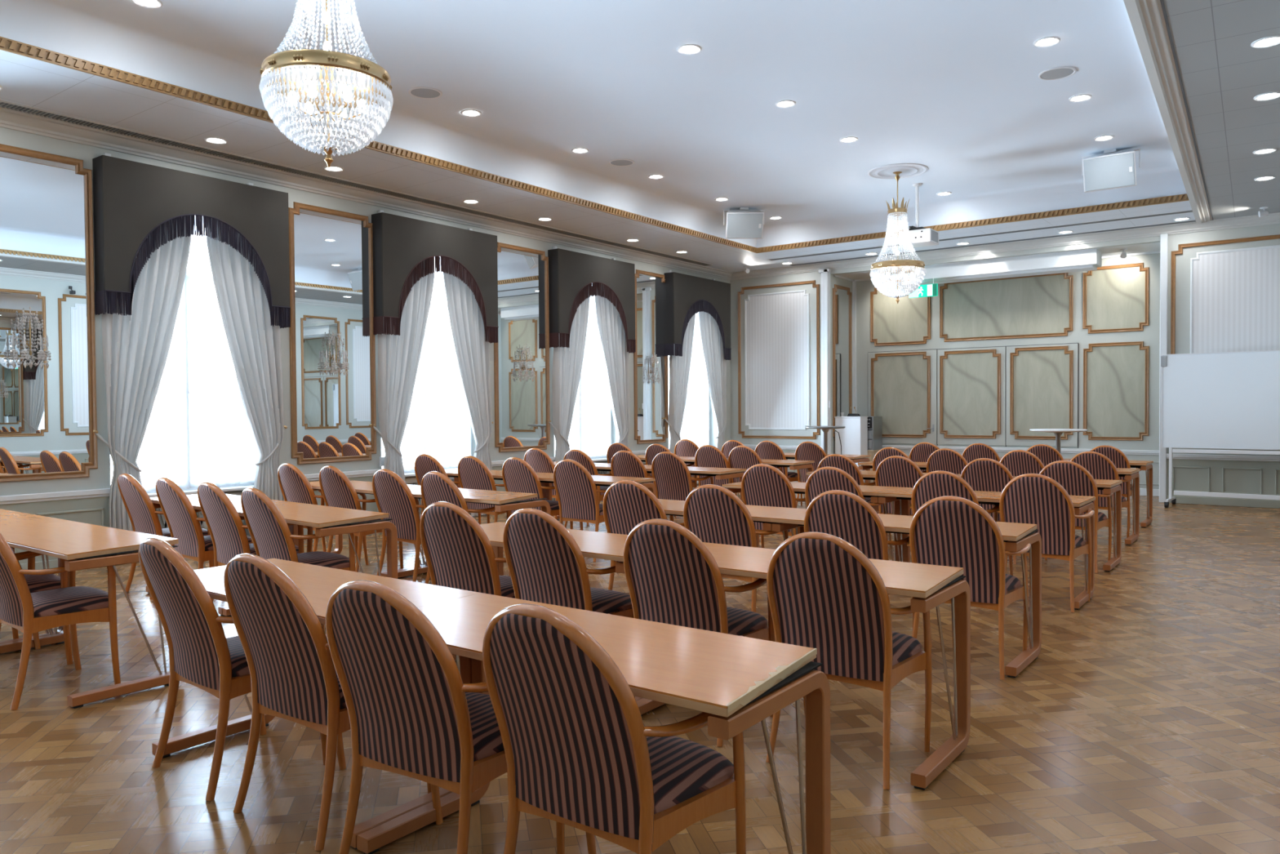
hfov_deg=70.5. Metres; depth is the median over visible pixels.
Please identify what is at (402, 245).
pelmet
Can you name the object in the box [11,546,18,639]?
striped armchair
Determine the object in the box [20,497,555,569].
baseboard
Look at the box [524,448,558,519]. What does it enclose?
striped armchair
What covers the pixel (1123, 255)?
spotlight
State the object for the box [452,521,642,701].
folding table
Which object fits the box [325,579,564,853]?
striped armchair
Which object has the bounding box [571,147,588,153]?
recessed light
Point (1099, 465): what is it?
striped armchair
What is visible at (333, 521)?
folding table
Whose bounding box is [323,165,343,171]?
recessed light
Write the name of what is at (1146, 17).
trim
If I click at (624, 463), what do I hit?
striped armchair
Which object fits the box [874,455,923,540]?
striped armchair
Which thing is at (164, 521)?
radiator cover
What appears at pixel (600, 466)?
folding table
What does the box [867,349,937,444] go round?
panelled door
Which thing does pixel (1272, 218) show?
trim
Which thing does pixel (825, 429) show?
bar table
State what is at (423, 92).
ceiling speaker
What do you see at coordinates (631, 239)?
recessed light
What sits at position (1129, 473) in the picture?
folding table
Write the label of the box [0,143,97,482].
wall mirror
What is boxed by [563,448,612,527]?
striped armchair
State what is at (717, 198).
recessed light
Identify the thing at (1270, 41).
recessed light
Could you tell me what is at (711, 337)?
drape
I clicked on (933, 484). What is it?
striped armchair
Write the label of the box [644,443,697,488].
striped armchair
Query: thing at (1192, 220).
ceiling vent
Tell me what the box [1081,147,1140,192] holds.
speaker
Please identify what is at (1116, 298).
panel
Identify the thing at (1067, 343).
trim
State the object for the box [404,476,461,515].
radiator cover
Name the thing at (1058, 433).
bar table
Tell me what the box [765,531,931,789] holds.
striped armchair
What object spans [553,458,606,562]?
striped armchair
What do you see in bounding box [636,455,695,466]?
folding table
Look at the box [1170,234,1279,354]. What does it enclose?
wall panel
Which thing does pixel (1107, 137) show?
recessed light
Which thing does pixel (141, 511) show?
striped armchair
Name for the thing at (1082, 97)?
recessed light
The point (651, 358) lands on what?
sconce
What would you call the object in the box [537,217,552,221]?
recessed light
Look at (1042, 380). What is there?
panelled door
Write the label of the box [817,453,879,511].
striped armchair
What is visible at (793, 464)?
folding table
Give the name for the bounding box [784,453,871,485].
folding table
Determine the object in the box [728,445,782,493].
striped armchair
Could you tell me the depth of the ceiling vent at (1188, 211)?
12.81 m
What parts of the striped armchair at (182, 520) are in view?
backrest, frame, seat frame, armrest, leg, seat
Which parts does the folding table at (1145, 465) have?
under rail, leg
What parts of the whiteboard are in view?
rail, rail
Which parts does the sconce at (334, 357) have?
stem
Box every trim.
[0,36,1189,253]
[0,448,669,504]
[0,454,645,564]
[730,212,1279,279]
[744,444,1279,461]
[752,448,1279,499]
[817,268,831,453]
[833,250,1159,413]
[867,342,1079,448]
[882,444,1159,455]
[899,448,1159,488]
[1123,0,1212,223]
[1159,233,1168,502]
[1160,0,1213,220]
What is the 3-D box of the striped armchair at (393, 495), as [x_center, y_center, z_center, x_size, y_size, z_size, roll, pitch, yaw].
[-1.810,0.780,7.231,0.634,0.927,0.591,1,2,38]
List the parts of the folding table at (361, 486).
leg, leg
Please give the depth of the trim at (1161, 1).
7.12 m
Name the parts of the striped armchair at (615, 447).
backrest, frame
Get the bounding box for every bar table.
[805,426,845,453]
[1029,428,1087,453]
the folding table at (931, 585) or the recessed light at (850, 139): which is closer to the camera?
the folding table at (931, 585)
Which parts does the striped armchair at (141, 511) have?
leg, backrest, frame, armrest, seat, leg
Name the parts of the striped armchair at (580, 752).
leg, backrest, frame, leg, seat frame, leg, armrest, seat, leg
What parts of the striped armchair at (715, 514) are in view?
backrest, frame, seat frame, leg, armrest, leg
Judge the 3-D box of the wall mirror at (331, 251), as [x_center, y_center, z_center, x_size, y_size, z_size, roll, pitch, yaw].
[-3.375,-1.004,10.006,0.030,2.790,1.080,1,2,37]
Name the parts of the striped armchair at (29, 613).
backrest, frame, leg, armrest, armrest, seat frame, seat, leg, leg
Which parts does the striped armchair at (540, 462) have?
frame, backrest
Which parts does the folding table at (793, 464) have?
under rail, leg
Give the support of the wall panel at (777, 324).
attached to the wall at (1150, 335)
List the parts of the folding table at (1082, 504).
leg, under rail, leg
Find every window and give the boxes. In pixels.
[142,269,258,497]
[404,271,471,476]
[554,295,610,462]
[667,311,708,448]
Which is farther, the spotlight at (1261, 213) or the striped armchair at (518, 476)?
the spotlight at (1261, 213)
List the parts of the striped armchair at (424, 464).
backrest, frame, leg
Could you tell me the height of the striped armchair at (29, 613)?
0.927 m
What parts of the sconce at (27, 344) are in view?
arm, arm, stem, arm, arm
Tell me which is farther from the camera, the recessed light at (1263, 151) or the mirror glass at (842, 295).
the mirror glass at (842, 295)
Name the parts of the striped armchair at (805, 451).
backrest, frame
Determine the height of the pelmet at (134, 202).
1.448 m
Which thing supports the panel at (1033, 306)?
attached to the wall at (1150, 335)
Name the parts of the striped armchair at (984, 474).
backrest, frame, leg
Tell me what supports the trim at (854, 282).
attached to the wall at (1150, 335)
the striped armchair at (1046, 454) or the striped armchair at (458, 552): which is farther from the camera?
the striped armchair at (1046, 454)
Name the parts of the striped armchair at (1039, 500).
leg, leg, backrest, frame, seat frame, leg, seat, armrest, leg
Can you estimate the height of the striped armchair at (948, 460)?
0.927 m
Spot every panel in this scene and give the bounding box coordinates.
[737,280,819,439]
[870,287,930,346]
[939,272,1073,342]
[1082,262,1149,333]
[1083,341,1149,440]
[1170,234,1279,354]
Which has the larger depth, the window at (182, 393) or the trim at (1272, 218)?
the trim at (1272, 218)
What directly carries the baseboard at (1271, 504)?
attached to the wall at (1150, 335)
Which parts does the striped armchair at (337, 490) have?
leg, backrest, frame, leg, leg, armrest, seat frame, leg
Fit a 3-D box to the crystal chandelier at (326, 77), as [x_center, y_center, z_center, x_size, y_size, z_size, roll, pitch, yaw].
[-1.616,-2.148,4.673,0.659,1.620,0.659,1,2,37]
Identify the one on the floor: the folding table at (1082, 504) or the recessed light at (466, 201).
the folding table at (1082, 504)
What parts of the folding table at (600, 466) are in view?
under rail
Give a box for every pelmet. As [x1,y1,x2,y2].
[92,152,290,328]
[371,209,498,343]
[547,245,635,353]
[663,269,731,359]
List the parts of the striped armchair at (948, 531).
armrest, leg, backrest, frame, seat frame, leg, seat, armrest, leg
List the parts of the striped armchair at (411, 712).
leg, backrest, frame, seat frame, leg, leg, armrest, seat, leg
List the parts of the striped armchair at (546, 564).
backrest, frame, armrest, seat, seat frame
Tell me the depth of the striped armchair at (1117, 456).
10.18 m
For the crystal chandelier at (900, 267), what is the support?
hanging from the ceiling rose
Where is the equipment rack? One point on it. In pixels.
(874, 423)
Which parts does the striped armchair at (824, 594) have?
leg, leg, backrest, frame, seat frame, leg, armrest, seat, leg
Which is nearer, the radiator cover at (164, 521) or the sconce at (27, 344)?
the sconce at (27, 344)
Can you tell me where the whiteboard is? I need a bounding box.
[1160,350,1279,507]
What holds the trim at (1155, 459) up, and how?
attached to the wall at (1150, 335)
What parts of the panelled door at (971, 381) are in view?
marbled panel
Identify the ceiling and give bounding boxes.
[0,0,1279,272]
[835,242,1159,279]
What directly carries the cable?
on the floor
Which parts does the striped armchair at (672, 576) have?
backrest, frame, leg, armrest, seat, seat frame, leg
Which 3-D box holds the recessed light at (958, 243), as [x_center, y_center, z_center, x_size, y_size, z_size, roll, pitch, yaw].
[4.918,-2.792,13.795,0.196,0.010,0.196,1,2,37]
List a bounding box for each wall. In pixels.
[0,126,730,535]
[729,223,1279,456]
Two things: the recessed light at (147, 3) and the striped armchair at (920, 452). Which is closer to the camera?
the recessed light at (147, 3)
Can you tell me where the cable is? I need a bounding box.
[833,430,841,453]
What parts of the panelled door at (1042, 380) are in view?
marbled panel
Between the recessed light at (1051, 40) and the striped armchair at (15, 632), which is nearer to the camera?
the striped armchair at (15, 632)
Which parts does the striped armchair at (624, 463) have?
backrest, frame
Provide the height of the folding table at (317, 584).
0.722 m
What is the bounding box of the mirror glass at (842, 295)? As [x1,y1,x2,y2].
[835,288,849,416]
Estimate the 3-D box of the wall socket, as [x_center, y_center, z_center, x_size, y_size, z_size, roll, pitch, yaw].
[-2.998,0.403,10.541,0.016,0.110,0.080,1,2,37]
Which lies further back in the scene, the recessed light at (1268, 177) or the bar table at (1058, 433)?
the bar table at (1058, 433)
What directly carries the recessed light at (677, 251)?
in the ceiling at (954, 89)
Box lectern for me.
[834,416,867,482]
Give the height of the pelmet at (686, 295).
1.447 m
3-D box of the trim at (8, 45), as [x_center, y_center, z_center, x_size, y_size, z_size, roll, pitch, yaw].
[0.916,-2.683,7.799,6.537,0.082,12.012,1,2,37]
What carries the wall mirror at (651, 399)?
attached to the wall at (100, 477)
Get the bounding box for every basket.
[259,63,393,155]
[870,266,925,297]
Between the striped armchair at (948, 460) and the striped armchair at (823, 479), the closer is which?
the striped armchair at (823, 479)
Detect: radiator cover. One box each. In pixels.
[155,491,251,537]
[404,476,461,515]
[595,461,609,486]
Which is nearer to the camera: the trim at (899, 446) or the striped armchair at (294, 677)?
the striped armchair at (294, 677)
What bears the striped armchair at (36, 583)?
on the floor
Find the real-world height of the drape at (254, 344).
3.390 m
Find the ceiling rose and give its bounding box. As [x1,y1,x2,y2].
[866,163,928,178]
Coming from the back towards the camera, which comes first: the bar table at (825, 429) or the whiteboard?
the bar table at (825, 429)
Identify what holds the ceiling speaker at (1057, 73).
attached to the ceiling at (954, 89)
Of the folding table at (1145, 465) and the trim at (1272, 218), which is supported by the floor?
the folding table at (1145, 465)
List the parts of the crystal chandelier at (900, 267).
stem, rod, crown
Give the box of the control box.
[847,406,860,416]
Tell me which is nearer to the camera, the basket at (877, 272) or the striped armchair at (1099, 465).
the striped armchair at (1099, 465)
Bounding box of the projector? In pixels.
[899,182,938,247]
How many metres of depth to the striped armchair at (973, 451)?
11.03 m
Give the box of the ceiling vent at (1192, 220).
[787,219,1195,266]
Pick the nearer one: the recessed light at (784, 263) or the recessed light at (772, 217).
the recessed light at (772, 217)
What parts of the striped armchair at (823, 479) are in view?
backrest, frame, armrest, leg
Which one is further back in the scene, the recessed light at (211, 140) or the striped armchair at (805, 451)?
the striped armchair at (805, 451)
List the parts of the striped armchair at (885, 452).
backrest, frame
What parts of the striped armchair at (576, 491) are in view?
backrest, frame, leg, seat frame, leg, seat, armrest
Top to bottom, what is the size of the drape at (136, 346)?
3.390 m
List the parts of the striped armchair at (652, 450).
backrest, frame, leg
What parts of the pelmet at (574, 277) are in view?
cord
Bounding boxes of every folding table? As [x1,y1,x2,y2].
[0,508,69,644]
[0,520,182,708]
[146,493,294,616]
[149,558,479,849]
[222,502,397,638]
[309,480,427,576]
[356,592,831,853]
[382,487,550,577]
[444,468,546,497]
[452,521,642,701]
[537,472,656,500]
[552,461,611,519]
[635,542,970,790]
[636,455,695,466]
[644,464,746,501]
[657,498,807,540]
[722,481,901,561]
[726,457,814,508]
[770,510,1041,678]
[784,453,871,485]
[806,470,959,479]
[857,461,926,513]
[877,487,1095,609]
[958,474,1122,571]
[1044,466,1140,545]
[1063,458,1153,527]
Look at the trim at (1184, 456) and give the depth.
12.27 m
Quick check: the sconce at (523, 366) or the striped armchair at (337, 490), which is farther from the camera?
the sconce at (523, 366)
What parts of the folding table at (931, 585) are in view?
leg, leg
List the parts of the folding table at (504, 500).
leg, under rail, leg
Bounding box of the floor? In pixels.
[0,484,1279,853]
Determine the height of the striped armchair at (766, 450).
0.927 m
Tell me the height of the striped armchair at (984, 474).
0.927 m
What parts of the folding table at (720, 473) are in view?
under rail, leg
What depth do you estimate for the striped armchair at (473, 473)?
8.91 m
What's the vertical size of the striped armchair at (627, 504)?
0.927 m
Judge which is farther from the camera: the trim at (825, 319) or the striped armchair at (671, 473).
the trim at (825, 319)
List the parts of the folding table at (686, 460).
under rail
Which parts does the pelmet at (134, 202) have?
cord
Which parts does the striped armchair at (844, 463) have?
backrest, frame, seat, armrest, seat frame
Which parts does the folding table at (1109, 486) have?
leg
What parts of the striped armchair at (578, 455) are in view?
backrest, frame, seat frame, seat, armrest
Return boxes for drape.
[93,216,191,551]
[206,230,287,500]
[370,262,434,482]
[443,269,493,515]
[547,296,589,461]
[594,293,630,447]
[663,314,695,453]
[698,311,726,451]
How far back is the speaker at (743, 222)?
12.98 m
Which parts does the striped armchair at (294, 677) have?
leg, backrest, frame, seat frame, leg, seat, leg, leg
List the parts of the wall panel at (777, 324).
fabric panel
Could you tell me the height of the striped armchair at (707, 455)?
0.927 m
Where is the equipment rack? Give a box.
[866,416,882,449]
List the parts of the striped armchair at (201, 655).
leg, backrest, frame, seat frame, leg, armrest, seat, leg, leg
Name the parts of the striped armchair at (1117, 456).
backrest, frame, seat frame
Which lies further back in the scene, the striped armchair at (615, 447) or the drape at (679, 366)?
the drape at (679, 366)
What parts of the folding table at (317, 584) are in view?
leg, leg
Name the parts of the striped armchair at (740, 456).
backrest, frame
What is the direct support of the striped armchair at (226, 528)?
on the floor
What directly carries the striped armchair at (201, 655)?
on the floor
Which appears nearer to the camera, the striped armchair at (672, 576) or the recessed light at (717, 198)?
the striped armchair at (672, 576)
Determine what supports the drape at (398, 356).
hanging from the pelmet at (402, 245)
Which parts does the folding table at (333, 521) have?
leg, leg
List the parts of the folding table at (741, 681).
leg, leg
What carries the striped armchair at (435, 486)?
on the floor
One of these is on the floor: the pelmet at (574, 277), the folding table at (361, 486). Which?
the folding table at (361, 486)
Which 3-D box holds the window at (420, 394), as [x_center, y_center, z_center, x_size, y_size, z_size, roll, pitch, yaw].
[-2.663,-0.835,11.254,0.275,2.850,1.605,1,2,37]
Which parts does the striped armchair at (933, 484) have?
backrest, frame, armrest, leg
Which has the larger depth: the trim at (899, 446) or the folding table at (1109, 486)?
the trim at (899, 446)
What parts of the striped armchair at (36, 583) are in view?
armrest, leg, seat, leg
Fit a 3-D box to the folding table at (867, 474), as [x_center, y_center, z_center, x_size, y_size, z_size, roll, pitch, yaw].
[2.383,0.815,8.888,1.370,0.722,0.550,1,2,37]
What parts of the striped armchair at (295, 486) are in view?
backrest, frame, leg, armrest, leg, leg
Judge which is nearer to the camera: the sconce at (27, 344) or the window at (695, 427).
the sconce at (27, 344)
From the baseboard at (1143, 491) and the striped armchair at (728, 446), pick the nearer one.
the striped armchair at (728, 446)
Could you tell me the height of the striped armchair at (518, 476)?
0.927 m
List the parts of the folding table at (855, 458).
leg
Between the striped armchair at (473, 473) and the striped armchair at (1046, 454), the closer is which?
the striped armchair at (473, 473)
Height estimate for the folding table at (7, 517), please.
0.722 m
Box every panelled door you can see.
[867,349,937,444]
[937,346,1005,445]
[1005,343,1078,446]
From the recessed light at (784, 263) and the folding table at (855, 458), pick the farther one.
the recessed light at (784, 263)
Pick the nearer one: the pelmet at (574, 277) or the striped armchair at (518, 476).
the striped armchair at (518, 476)
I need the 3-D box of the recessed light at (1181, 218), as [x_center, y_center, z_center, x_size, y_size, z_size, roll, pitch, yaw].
[7.226,-2.771,12.079,0.196,0.010,0.196,1,2,37]
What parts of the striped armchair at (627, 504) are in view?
leg, backrest, frame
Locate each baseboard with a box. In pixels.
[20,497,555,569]
[794,480,1279,508]
[1139,488,1159,496]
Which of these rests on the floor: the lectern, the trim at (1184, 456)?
the lectern
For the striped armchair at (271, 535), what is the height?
0.927 m
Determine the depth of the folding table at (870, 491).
7.31 m
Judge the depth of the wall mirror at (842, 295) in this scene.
15.97 m
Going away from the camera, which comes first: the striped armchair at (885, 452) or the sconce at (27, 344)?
the sconce at (27, 344)
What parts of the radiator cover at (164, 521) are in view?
frame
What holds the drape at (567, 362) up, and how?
hanging from the pelmet at (574, 277)
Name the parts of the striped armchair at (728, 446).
backrest, frame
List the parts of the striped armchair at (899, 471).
backrest, frame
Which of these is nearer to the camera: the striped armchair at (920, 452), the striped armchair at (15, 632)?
the striped armchair at (15, 632)
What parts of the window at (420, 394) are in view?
sill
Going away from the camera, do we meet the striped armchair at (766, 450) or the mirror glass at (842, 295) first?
the striped armchair at (766, 450)
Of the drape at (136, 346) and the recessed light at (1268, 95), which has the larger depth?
the drape at (136, 346)
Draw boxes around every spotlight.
[743,266,749,273]
[1120,248,1127,258]
[1257,206,1268,217]
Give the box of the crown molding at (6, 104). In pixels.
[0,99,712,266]
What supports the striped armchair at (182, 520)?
on the floor
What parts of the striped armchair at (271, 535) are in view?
backrest, frame, leg, armrest, seat, seat frame, leg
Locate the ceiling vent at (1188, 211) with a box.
[767,209,1192,260]
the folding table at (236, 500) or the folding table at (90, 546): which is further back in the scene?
the folding table at (236, 500)
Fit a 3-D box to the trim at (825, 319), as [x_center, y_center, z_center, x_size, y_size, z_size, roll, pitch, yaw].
[3.198,-0.849,15.664,0.210,3.750,0.075,1,2,37]
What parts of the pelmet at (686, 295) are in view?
cord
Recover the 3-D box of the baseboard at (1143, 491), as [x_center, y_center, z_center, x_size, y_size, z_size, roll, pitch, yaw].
[5.890,0.969,14.940,4.920,0.110,0.018,1,2,37]
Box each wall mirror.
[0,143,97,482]
[288,201,376,464]
[493,241,550,452]
[633,269,667,444]
[832,284,852,440]
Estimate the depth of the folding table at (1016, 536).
4.95 m
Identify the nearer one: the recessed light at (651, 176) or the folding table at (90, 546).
the folding table at (90, 546)
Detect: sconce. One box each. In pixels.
[8,306,51,368]
[324,328,348,375]
[518,343,535,381]
[648,352,661,383]
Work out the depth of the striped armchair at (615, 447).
11.96 m
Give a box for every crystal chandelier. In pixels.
[259,0,393,168]
[870,171,925,303]
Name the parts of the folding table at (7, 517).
leg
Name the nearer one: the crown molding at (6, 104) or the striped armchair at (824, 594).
the striped armchair at (824, 594)
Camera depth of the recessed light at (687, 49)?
7.24 m
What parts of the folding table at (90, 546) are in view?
leg, leg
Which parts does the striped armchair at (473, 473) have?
backrest, frame, seat frame, leg, leg, armrest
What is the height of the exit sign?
0.300 m
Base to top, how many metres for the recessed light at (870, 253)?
0.010 m
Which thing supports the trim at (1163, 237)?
attached to the wall at (1150, 335)
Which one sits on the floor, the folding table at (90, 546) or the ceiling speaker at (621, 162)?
the folding table at (90, 546)
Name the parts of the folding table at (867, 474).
under rail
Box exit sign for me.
[908,277,937,297]
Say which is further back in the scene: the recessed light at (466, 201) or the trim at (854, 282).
the trim at (854, 282)
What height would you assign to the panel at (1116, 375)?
1.500 m
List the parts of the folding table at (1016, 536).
leg, under rail, leg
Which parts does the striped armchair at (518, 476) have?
backrest, frame, seat frame, armrest, seat, leg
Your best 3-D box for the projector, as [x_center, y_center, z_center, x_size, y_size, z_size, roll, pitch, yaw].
[3.614,-2.754,11.749,0.423,0.780,0.360,1,2,37]
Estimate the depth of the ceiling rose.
11.01 m
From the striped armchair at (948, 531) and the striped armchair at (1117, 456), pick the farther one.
the striped armchair at (1117, 456)
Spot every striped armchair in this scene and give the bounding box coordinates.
[0,533,120,710]
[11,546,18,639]
[13,551,72,664]
[117,473,213,599]
[137,537,327,800]
[155,476,253,569]
[197,481,304,601]
[223,553,431,850]
[240,487,355,571]
[277,462,358,561]
[319,465,403,572]
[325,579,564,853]
[372,468,424,582]
[414,453,480,524]
[419,501,515,598]
[420,471,511,583]
[457,455,506,523]
[482,603,746,853]
[502,457,573,551]
[502,507,634,617]
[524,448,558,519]
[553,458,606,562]
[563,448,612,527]
[602,480,684,590]
[606,442,645,473]
[610,450,671,520]
[623,518,775,746]
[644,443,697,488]
[651,451,713,521]
[674,439,698,478]
[683,484,788,612]
[694,444,731,488]
[721,440,744,495]
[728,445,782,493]
[741,463,805,547]
[755,440,802,505]
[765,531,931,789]
[795,440,826,506]
[804,466,888,540]
[804,489,915,628]
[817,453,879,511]
[872,446,926,511]
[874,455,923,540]
[906,495,1031,679]
[909,442,939,471]
[909,470,999,521]
[925,448,968,474]
[960,457,1029,564]
[961,443,1000,462]
[995,473,1094,612]
[1000,449,1044,475]
[1026,444,1063,466]
[1039,460,1114,573]
[1070,451,1130,537]
[1089,444,1141,527]
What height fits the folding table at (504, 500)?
0.722 m
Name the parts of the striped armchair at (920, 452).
frame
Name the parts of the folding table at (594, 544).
leg, leg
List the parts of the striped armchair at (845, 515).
backrest, frame, armrest, leg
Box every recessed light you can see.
[131,0,162,8]
[204,137,227,143]
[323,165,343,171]
[461,109,481,116]
[462,199,479,204]
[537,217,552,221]
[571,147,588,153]
[626,238,639,241]
[648,174,663,178]
[675,250,688,253]
[676,44,701,54]
[714,197,728,200]
[768,216,782,219]
[775,99,795,107]
[781,262,792,264]
[839,136,857,142]
[865,252,877,255]
[936,191,951,195]
[955,242,969,244]
[1033,35,1060,47]
[1057,230,1073,233]
[1068,93,1092,102]
[1093,134,1114,141]
[1173,217,1190,221]
[1250,35,1279,48]
[1253,91,1279,100]
[1253,147,1276,154]
[1253,175,1275,181]
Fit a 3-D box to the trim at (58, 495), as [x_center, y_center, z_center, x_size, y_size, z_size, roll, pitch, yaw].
[-2.866,0.519,10.696,0.045,0.072,15.340,1,2,37]
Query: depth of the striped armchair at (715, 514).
5.40 m
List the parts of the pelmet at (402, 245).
cord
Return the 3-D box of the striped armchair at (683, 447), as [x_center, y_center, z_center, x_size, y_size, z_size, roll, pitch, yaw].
[0.812,0.632,13.386,0.634,0.927,0.591,0,1,36]
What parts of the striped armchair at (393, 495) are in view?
leg, backrest, frame, seat frame, leg, leg, armrest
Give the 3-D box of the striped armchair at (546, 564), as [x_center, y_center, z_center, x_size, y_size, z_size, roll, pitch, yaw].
[-0.346,0.831,4.387,0.634,0.927,0.591,0,1,35]
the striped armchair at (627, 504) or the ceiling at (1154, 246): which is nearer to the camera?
the striped armchair at (627, 504)
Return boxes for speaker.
[408,86,442,98]
[608,158,634,166]
[723,207,764,239]
[1038,66,1076,79]
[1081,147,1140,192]
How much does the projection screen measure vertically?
0.280 m
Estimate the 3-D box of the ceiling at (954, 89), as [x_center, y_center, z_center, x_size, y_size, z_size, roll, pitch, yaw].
[0.864,-2.842,7.833,9.400,0.400,15.340,1,2,37]
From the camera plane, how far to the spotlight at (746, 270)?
15.88 m
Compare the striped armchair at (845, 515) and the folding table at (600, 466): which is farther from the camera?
the folding table at (600, 466)
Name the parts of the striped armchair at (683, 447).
frame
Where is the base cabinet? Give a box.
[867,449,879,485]
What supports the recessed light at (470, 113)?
in the ceiling at (954, 89)
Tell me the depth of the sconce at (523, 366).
12.36 m
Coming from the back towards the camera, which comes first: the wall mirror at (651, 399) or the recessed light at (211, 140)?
the wall mirror at (651, 399)
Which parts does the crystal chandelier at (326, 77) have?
bulb, bulb, bulb, bulb, bulb, stem, bulb, bulb, bulb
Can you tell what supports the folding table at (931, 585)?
on the floor
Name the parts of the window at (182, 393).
sill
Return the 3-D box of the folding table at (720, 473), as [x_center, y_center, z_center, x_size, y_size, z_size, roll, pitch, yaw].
[0.445,0.808,9.843,1.340,0.722,0.550,1,2,37]
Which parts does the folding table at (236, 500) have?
leg, leg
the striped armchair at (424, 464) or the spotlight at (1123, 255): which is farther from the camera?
the spotlight at (1123, 255)
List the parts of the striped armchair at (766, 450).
backrest, frame, seat, seat frame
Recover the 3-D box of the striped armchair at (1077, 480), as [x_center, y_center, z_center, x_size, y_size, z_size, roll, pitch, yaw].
[3.661,0.733,7.699,0.634,0.927,0.591,1,2,37]
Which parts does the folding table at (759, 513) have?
under rail, leg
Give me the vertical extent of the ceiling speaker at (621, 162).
0.011 m
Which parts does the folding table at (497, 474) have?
leg, under rail, leg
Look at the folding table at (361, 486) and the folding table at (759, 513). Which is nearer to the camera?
the folding table at (759, 513)
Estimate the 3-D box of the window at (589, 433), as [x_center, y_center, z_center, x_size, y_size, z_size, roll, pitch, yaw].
[-0.888,-0.898,13.641,0.275,2.850,1.575,1,2,37]
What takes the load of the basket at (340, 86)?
on the crystal chandelier at (326, 77)
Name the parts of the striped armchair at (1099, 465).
backrest, frame, seat frame, leg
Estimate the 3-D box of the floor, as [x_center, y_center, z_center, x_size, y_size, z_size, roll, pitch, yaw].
[1.081,1.220,8.383,9.850,0.050,16.510,1,2,37]
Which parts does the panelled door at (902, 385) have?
marbled panel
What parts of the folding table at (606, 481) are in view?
leg, under rail, leg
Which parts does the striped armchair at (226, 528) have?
leg, backrest, seat frame, frame, seat, leg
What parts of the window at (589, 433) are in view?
frame, sill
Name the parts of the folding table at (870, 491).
leg, under rail, leg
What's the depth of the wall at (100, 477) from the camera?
9.59 m
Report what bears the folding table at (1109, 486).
on the floor
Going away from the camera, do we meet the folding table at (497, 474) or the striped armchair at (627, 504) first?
the striped armchair at (627, 504)
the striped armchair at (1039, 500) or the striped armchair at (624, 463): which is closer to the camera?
the striped armchair at (1039, 500)
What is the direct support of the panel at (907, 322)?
attached to the wall at (1150, 335)
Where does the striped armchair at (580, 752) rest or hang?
on the floor
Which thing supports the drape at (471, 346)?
hanging from the pelmet at (402, 245)
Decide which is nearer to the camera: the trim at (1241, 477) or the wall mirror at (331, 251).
the wall mirror at (331, 251)
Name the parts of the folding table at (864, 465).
leg, under rail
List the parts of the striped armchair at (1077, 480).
backrest, frame, seat frame, leg, seat, armrest, leg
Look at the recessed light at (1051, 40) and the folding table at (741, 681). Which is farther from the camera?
the recessed light at (1051, 40)
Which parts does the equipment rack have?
drawer, drawer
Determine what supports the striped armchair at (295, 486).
on the floor
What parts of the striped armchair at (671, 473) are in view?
backrest, frame, armrest, leg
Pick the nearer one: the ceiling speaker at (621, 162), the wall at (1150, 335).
the ceiling speaker at (621, 162)
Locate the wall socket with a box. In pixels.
[379,456,384,466]
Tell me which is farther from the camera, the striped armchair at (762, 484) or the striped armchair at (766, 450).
the striped armchair at (766, 450)
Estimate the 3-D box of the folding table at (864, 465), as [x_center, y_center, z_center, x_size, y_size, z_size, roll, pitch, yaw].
[3.259,0.778,10.318,1.410,0.722,0.550,1,2,37]
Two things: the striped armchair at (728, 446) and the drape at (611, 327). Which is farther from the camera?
the drape at (611, 327)
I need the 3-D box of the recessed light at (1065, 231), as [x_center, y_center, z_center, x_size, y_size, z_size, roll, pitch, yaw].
[6.078,-2.781,12.933,0.196,0.010,0.196,1,2,37]
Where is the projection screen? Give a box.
[886,248,1102,287]
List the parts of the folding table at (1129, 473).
leg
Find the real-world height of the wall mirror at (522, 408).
2.790 m
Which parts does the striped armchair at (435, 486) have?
leg, backrest, frame, armrest, leg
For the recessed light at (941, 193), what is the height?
0.010 m
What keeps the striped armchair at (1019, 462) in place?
on the floor
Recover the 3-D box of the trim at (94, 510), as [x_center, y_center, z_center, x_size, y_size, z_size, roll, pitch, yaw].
[-2.870,0.858,10.708,0.028,0.630,15.340,1,2,37]
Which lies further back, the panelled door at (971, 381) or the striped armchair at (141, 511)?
the panelled door at (971, 381)
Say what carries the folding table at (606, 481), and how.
on the floor

